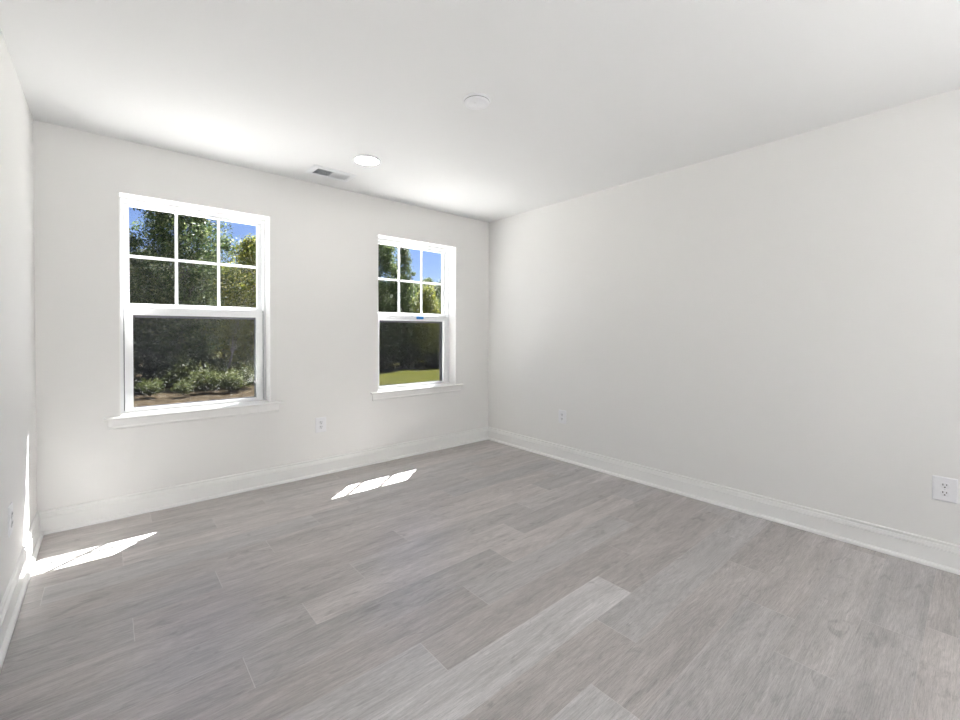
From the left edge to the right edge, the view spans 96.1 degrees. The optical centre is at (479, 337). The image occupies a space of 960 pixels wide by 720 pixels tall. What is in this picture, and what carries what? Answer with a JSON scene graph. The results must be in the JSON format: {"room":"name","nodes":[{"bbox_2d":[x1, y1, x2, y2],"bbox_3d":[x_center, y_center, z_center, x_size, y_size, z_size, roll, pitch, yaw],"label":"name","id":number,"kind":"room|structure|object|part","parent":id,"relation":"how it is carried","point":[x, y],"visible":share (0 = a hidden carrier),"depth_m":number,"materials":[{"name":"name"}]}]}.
{"room":"empty bedroom","nodes":[
{"label":"empty bedroom","id":0,"kind":"room"},
{"bbox_2d":[0,28,36,603],"bbox_3d":[-0.170,0.519,-0.452,0.200,3.490,7.725,0,1,-41],"label":"wall","id":1,"kind":"structure","parent":0,"point":[18,472],"depth_m":2.00,"materials":[{"name":"paint"}]},
{"bbox_2d":[8,502,12,537],"bbox_3d":[-2.018,0.784,1.857,0.009,0.125,0.090,0,1,-41],"label":"electrical outlet","id":2,"kind":"object","parent":1,"relation":"attached to","point":[10,508],"visible":1,"depth_m":1.83,"materials":[{"name":"white plastic"}]},
{"bbox_2d":[0,512,43,671],"bbox_3d":[-0.091,1.144,-0.374,0.015,0.139,7.725,0,1,-41],"label":"baseboard","id":3,"kind":"structure","parent":1,"relation":"attached to","point":[10,597],"depth_m":1.93,"materials":[{"name":"paint"}]},
{"bbox_2d":[33,120,488,511],"bbox_3d":[-1.326,0.464,3.782,3.975,3.490,0.200,0,1,-41],"label":"wall","id":4,"kind":"structure","parent":0,"point":[324,239],"depth_m":3.23,"materials":[{"name":"paint"}]},
{"bbox_2d":[104,191,282,429],"bbox_3d":[-2.032,-0.175,3.133,1.066,1.531,0.247,0,1,-41],"label":"window","id":5,"kind":"structure","parent":4,"relation":"in","point":[130,416],"depth_m":3.11,"materials":[{"name":"paint"}]},
{"bbox_3d":[-2.095,-0.535,3.203,0.862,0.761,0.030,0,1,-41],"label":"sash rail","id":6,"kind":"part","parent":5,"relation":"part of","materials":[{"name":"plastic"}]},
{"bbox_3d":[-2.065,0.146,3.175,0.852,0.707,0.041,0,1,-41],"label":"sash rail","id":7,"kind":"part","parent":5,"relation":"part of","materials":[{"name":"plastic"}]},
{"bbox_3d":[-2.110,0.149,3.227,0.858,0.691,0.007,0,1,-41],"label":"screen frame","id":8,"kind":"part","parent":5,"relation":"part of","materials":[{"name":"metal"}]},
{"bbox_2d":[38,427,487,534],"bbox_3d":[-1.258,1.091,3.708,3.575,0.139,0.015,0,1,-41],"label":"baseboard","id":9,"kind":"structure","parent":4,"relation":"attached to","point":[50,519],"depth_m":3.19,"materials":[{"name":"paint"}]},
{"bbox_2d":[315,417,325,432],"bbox_3d":[-1.341,0.739,3.635,0.090,0.125,0.009,0,1,-41],"label":"electrical outlet","id":10,"kind":"object","parent":4,"relation":"attached to","point":[320,423],"visible":1,"depth_m":3.63,"materials":[{"name":"white plastic"}]},
{"bbox_2d":[370,234,463,400],"bbox_3d":[-0.648,-0.185,4.325,1.065,1.531,0.247,0,1,-41],"label":"window","id":11,"kind":"structure","parent":4,"relation":"in","point":[446,383],"depth_m":4.48,"materials":[{"name":"paint"}]},
{"bbox_3d":[-0.726,0.139,4.419,0.857,0.691,0.007,0,1,-41],"label":"screen frame","id":12,"kind":"part","parent":11,"relation":"part of","materials":[{"name":"metal"}]},
{"bbox_3d":[-0.711,-0.545,4.395,0.861,0.761,0.030,0,1,-41],"label":"sash rail","id":13,"kind":"part","parent":11,"relation":"part of","materials":[{"name":"plastic"}]},
{"bbox_3d":[-0.681,0.135,4.367,0.851,0.707,0.041,0,1,-41],"label":"sash rail","id":14,"kind":"part","parent":11,"relation":"part of","materials":[{"name":"plastic"}]},
{"bbox_3d":[-0.700,-0.228,4.386,0.909,1.447,0.085,0,1,-41],"label":"frame","id":15,"kind":"part","parent":11,"relation":"part of","materials":[{"name":"plastic"}]},
{"bbox_2d":[0,440,959,719],"bbox_3d":[1.257,1.354,0.790,3.975,0.300,8.125,0,1,-41],"label":"floor","id":16,"kind":"structure","parent":0,"point":[486,579],"depth_m":1.88,"materials":[{"name":"plastic"}]},
{"bbox_2d":[0,0,959,221],"bbox_3d":[1.266,-1.361,0.757,3.975,0.250,8.125,0,1,-41],"label":"ceiling","id":17,"kind":"structure","parent":0,"point":[586,96],"depth_m":2.09,"materials":[{"name":"paint"}]},
{"bbox_2d":[306,164,356,181],"bbox_3d":[-1.160,-1.272,3.367,0.336,0.007,0.200,0,1,-41],"label":"ceiling vent","id":18,"kind":"object","parent":17,"relation":"in","point":[315,169],"visible":1,"depth_m":3.35,"materials":[{"name":"metal"}]},
{"bbox_2d":[353,155,380,165],"bbox_3d":[-0.813,-1.268,3.102,0.196,0.006,0.196,0,1,-41],"label":"recessed light","id":19,"kind":"object","parent":17,"relation":"in","point":[366,160],"visible":1,"depth_m":3.09,"materials":[{"name":"white plastic"}]},
{"bbox_2d":[463,93,490,109],"bbox_3d":[-0.017,-1.245,2.292,0.146,0.028,0.146,0,1,-41],"label":"smoke detector","id":20,"kind":"object","parent":17,"relation":"attached to","point":[474,101],"visible":1,"depth_m":2.26,"materials":[{"name":"white plastic"}]},
{"bbox_3d":[-0.017,-1.254,2.292,0.146,0.010,0.146,0,1,-41],"label":"plate","id":21,"kind":"part","parent":20,"relation":"part of","materials":[{"name":"white plastic"}]},
{"bbox_2d":[488,88,959,544],"bbox_3d":[2.690,0.498,2.011,0.200,3.490,7.725,0,1,-41],"label":"wall","id":22,"kind":"structure","parent":0,"point":[779,319],"depth_m":2.80,"materials":[{"name":"paint"}]},
{"bbox_2d":[558,410,565,423],"bbox_3d":[0.777,0.753,4.075,0.009,0.125,0.090,0,1,-41],"label":"electrical outlet","id":23,"kind":"object","parent":22,"relation":"attached to","point":[562,413],"visible":1,"depth_m":4.07,"materials":[{"name":"white plastic"}]},
{"bbox_2d":[488,427,959,574],"bbox_3d":[2.607,1.124,1.948,0.015,0.139,7.725,0,1,-41],"label":"baseboard","id":24,"kind":"structure","parent":22,"relation":"attached to","point":[947,554],"depth_m":2.80,"materials":[{"name":"paint"}]},
{"bbox_2d":[932,475,957,503],"bbox_3d":[2.383,0.781,2.210,0.009,0.125,0.090,0,1,-41],"label":"electrical outlet","id":25,"kind":"object","parent":22,"relation":"attached to","point":[945,489],"visible":1,"depth_m":2.21,"materials":[{"name":"white plastic"}]},
{"bbox_2d":[940,490,949,496],"bbox_3d":[2.380,0.801,2.209,0.003,0.028,0.034,0,1,-41],"label":"receptacle","id":26,"kind":"object","parent":25,"relation":"attached to","point":[943,493],"depth_m":2.21,"materials":[{"name":"plastic"}]},
{"bbox_2d":[940,483,949,488],"bbox_3d":[2.381,0.762,2.208,0.003,0.028,0.034,0,1,-41],"label":"receptacle","id":27,"kind":"object","parent":25,"relation":"attached to","point":[942,485],"depth_m":2.21,"materials":[{"name":"plastic"}]},
{"label":"outside","id":28,"kind":"structure","parent":0,"visible":0},
{"bbox_2d":[133,345,438,410],"bbox_3d":[-3.323,1.871,26.862,120.000,0.196,145.000,0,1,-41],"label":"ground","id":29,"kind":"structure","parent":28,"point":[398,375],"depth_m":16.79,"materials":[{"name":"plant"}]},
{"bbox_2d":[133,363,148,382],"bbox_3d":[-14.896,1.374,17.930,1.796,1.186,1.651,1,1,38],"label":"bush","id":30,"kind":"object","parent":29,"relation":"on","point":[134,369],"visible":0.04,"depth_m":18.02,"materials":[{"name":"green plant"}]},
{"bbox_2d":[129,234,162,367],"bbox_3d":[-15.017,-1.324,17.405,4.024,6.672,4.090,0,1,-42],"label":"broadleaf tree","id":31,"kind":"object","parent":29,"relation":"on","point":[131,283],"visible":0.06,"depth_m":17.66,"materials":[{"name":"green plant"}]},
{"bbox_2d":[134,377,165,396],"bbox_3d":[-11.158,1.699,14.661,0.926,0.650,1.211,0,1,-24],"label":"shrub","id":32,"kind":"object","parent":29,"relation":"on","point":[151,388],"visible":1,"depth_m":14.51,"materials":[{"name":"green plant"}]},
{"bbox_2d":[129,249,174,376],"bbox_3d":[-15.764,-1.132,20.184,3.679,6.190,3.750,0,1,10],"label":"tree","id":33,"kind":"object","parent":29,"relation":"on","point":[140,249],"visible":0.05,"depth_m":19.73,"materials":[{"name":"green plant"}]},
{"bbox_2d":[133,341,198,384],"bbox_3d":[-13.309,1.023,18.310,2.559,1.916,2.841,1,1,42],"label":"bush","id":34,"kind":"object","parent":29,"relation":"on","point":[149,359],"visible":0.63,"depth_m":17.76,"materials":[{"name":"green plant"}]},
{"bbox_2d":[147,354,211,385],"bbox_3d":[-11.415,1.318,16.536,2.178,1.407,1.658,0,1,-38],"label":"shrub","id":35,"kind":"object","parent":29,"relation":"on","point":[170,375],"visible":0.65,"depth_m":16.40,"materials":[{"name":"green plant"}]},
{"bbox_2d":[167,377,195,394],"bbox_3d":[-10.296,1.695,14.914,0.780,0.647,0.886,1,1,41],"label":"shrub","id":36,"kind":"object","parent":29,"relation":"on","point":[182,388],"visible":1,"depth_m":14.87,"materials":[{"name":"green plant"}]},
{"bbox_2d":[129,207,242,368],"bbox_3d":[-13.364,-3.485,19.144,5.099,10.995,4.680,0,1,0],"label":"broadleaf tree","id":37,"kind":"object","parent":29,"relation":"on","point":[176,328],"visible":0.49,"depth_m":18.33,"materials":[{"name":"green plant"}]},
{"bbox_2d":[175,344,227,375],"bbox_3d":[-12.330,1.094,19.217,2.339,1.752,2.597,1,1,32],"label":"bush","id":38,"kind":"object","parent":29,"relation":"on","point":[204,361],"visible":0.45,"depth_m":18.85,"materials":[{"name":"green plant"}]},
{"bbox_2d":[186,364,226,391],"bbox_3d":[-10.100,1.474,15.946,1.505,1.096,1.314,1,1,34],"label":"shrub","id":39,"kind":"object","parent":29,"relation":"on","point":[206,379],"visible":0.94,"depth_m":15.77,"materials":[{"name":"green plant"}]},
{"bbox_2d":[179,249,236,355],"bbox_3d":[-14.034,-1.291,21.975,3.852,6.480,3.926,1,1,37],"label":"tree","id":40,"kind":"object","parent":29,"relation":"on","point":[218,324],"visible":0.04,"depth_m":21.87,"materials":[{"name":"green plant"}]},
{"bbox_2d":[183,233,255,378],"bbox_3d":[-10.485,-1.461,20.009,4.416,6.936,4.577,0,1,16],"label":"broadleaf tree","id":41,"kind":"object","parent":29,"relation":"on","point":[248,252],"visible":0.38,"depth_m":19.32,"materials":[{"name":"green plant"}]},
{"bbox_2d":[209,266,237,363],"bbox_3d":[-15.380,-1.233,25.824,3.721,6.259,3.792,0,1,-21],"label":"tree","id":42,"kind":"object","parent":29,"relation":"on","point":[223,350],"visible":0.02,"depth_m":25.82,"materials":[{"name":"green plant"}]},
{"bbox_2d":[207,364,247,390],"bbox_3d":[-9.364,1.507,15.992,1.591,1.028,1.212,0,1,-13],"label":"shrub","id":43,"kind":"object","parent":29,"relation":"on","point":[230,377],"visible":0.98,"depth_m":15.90,"materials":[{"name":"green plant"}]},
{"bbox_2d":[214,351,253,376],"bbox_3d":[-11.206,1.201,19.939,2.112,1.518,2.298,0,1,-9],"label":"bush","id":44,"kind":"object","parent":29,"relation":"on","point":[222,361],"visible":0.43,"depth_m":19.52,"materials":[{"name":"green plant"}]},
{"bbox_2d":[218,285,255,383],"bbox_3d":[-10.363,-0.149,18.773,2.160,4.276,1.984,1,1,27],"label":"leaning tree","id":45,"kind":"object","parent":29,"relation":"on","point":[248,291],"visible":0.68,"depth_m":18.56,"materials":[{"name":"green plant"}]},
{"bbox_2d":[224,361,253,387],"bbox_3d":[-9.310,1.480,16.875,1.464,1.065,1.276,1,1,42],"label":"shrub","id":46,"kind":"object","parent":29,"relation":"on","point":[247,377],"visible":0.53,"depth_m":16.89,"materials":[{"name":"green plant"}]},
{"bbox_2d":[234,268,255,351],"bbox_3d":[-12.531,-1.155,24.120,3.732,6.159,3.661,0,1,17],"label":"tree","id":47,"kind":"object","parent":29,"relation":"on","point":[241,268],"visible":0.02,"depth_m":23.38,"materials":[{"name":"green plant"}]},
{"bbox_2d":[379,349,398,368],"bbox_3d":[-5.736,1.214,25.825,2.042,1.377,1.839,0,1,22],"label":"bush","id":48,"kind":"object","parent":29,"relation":"on","point":[386,362],"visible":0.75,"depth_m":25.55,"materials":[{"name":"green plant"}]},
{"bbox_2d":[378,244,411,367],"bbox_3d":[-6.300,-2.893,25.719,4.487,9.676,4.118,0,1,-23],"label":"broadleaf tree","id":49,"kind":"object","parent":29,"relation":"on","point":[385,255],"visible":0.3,"depth_m":25.19,"materials":[{"name":"green plant"}]},
{"bbox_2d":[387,247,424,367],"bbox_3d":[-4.661,-2.080,26.462,2.706,8.020,2.617,1,1,34],"label":"slender tree","id":50,"kind":"object","parent":29,"relation":"on","point":[403,251],"visible":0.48,"depth_m":26.27,"materials":[{"name":"green plant"}]},
{"bbox_2d":[389,338,426,368],"bbox_3d":[-4.390,0.958,26.544,2.539,1.901,2.818,0,1,23],"label":"bush","id":51,"kind":"object","parent":29,"relation":"on","point":[412,356],"visible":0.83,"depth_m":26.04,"materials":[{"name":"green plant"}]},
{"bbox_2d":[389,284,429,347],"bbox_3d":[-5.102,-1.090,28.998,3.586,5.953,3.622,0,1,10],"label":"tree","id":52,"kind":"object","parent":29,"relation":"on","point":[411,284],"visible":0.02,"depth_m":28.63,"materials":[{"name":"green plant"}]},
{"bbox_2d":[400,285,440,366],"bbox_3d":[-3.254,-0.714,27.398,3.351,5.273,3.349,-1,1,-44],"label":"broadleaf tree","id":53,"kind":"object","parent":29,"relation":"on","point":[429,301],"visible":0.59,"depth_m":26.85,"materials":[{"name":"green plant"}]},
{"bbox_2d":[414,277,438,354],"bbox_3d":[-4.379,-1.605,35.681,4.204,6.859,4.136,0,1,-16],"label":"tree","id":54,"kind":"object","parent":29,"relation":"on","point":[428,279],"visible":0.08,"depth_m":35.46,"materials":[{"name":"green plant"}]},
{"bbox_2d":[417,284,440,351],"bbox_3d":[-3.487,-1.045,30.611,3.549,5.833,3.514,0,1,-10],"label":"tree","id":55,"kind":"object","parent":29,"relation":"on","point":[435,288],"visible":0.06,"depth_m":30.30,"materials":[{"name":"green plant"}]},
{"bbox_2d":[420,349,438,367],"bbox_3d":[-2.819,1.250,26.683,1.966,1.298,1.806,0,1,18],"label":"bush","id":56,"kind":"object","parent":29,"relation":"on","point":[431,360],"visible":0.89,"depth_m":26.43,"materials":[{"name":"green plant"}]},
{"bbox_2d":[435,279,440,296],"bbox_3d":[-2.222,-1.508,31.843,4.108,6.751,4.067,0,1,-8],"label":"tree","id":57,"kind":"object","parent":29,"relation":"on","point":[438,286],"visible":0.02,"depth_m":31.32,"materials":[{"name":"green plant"}]}
]}

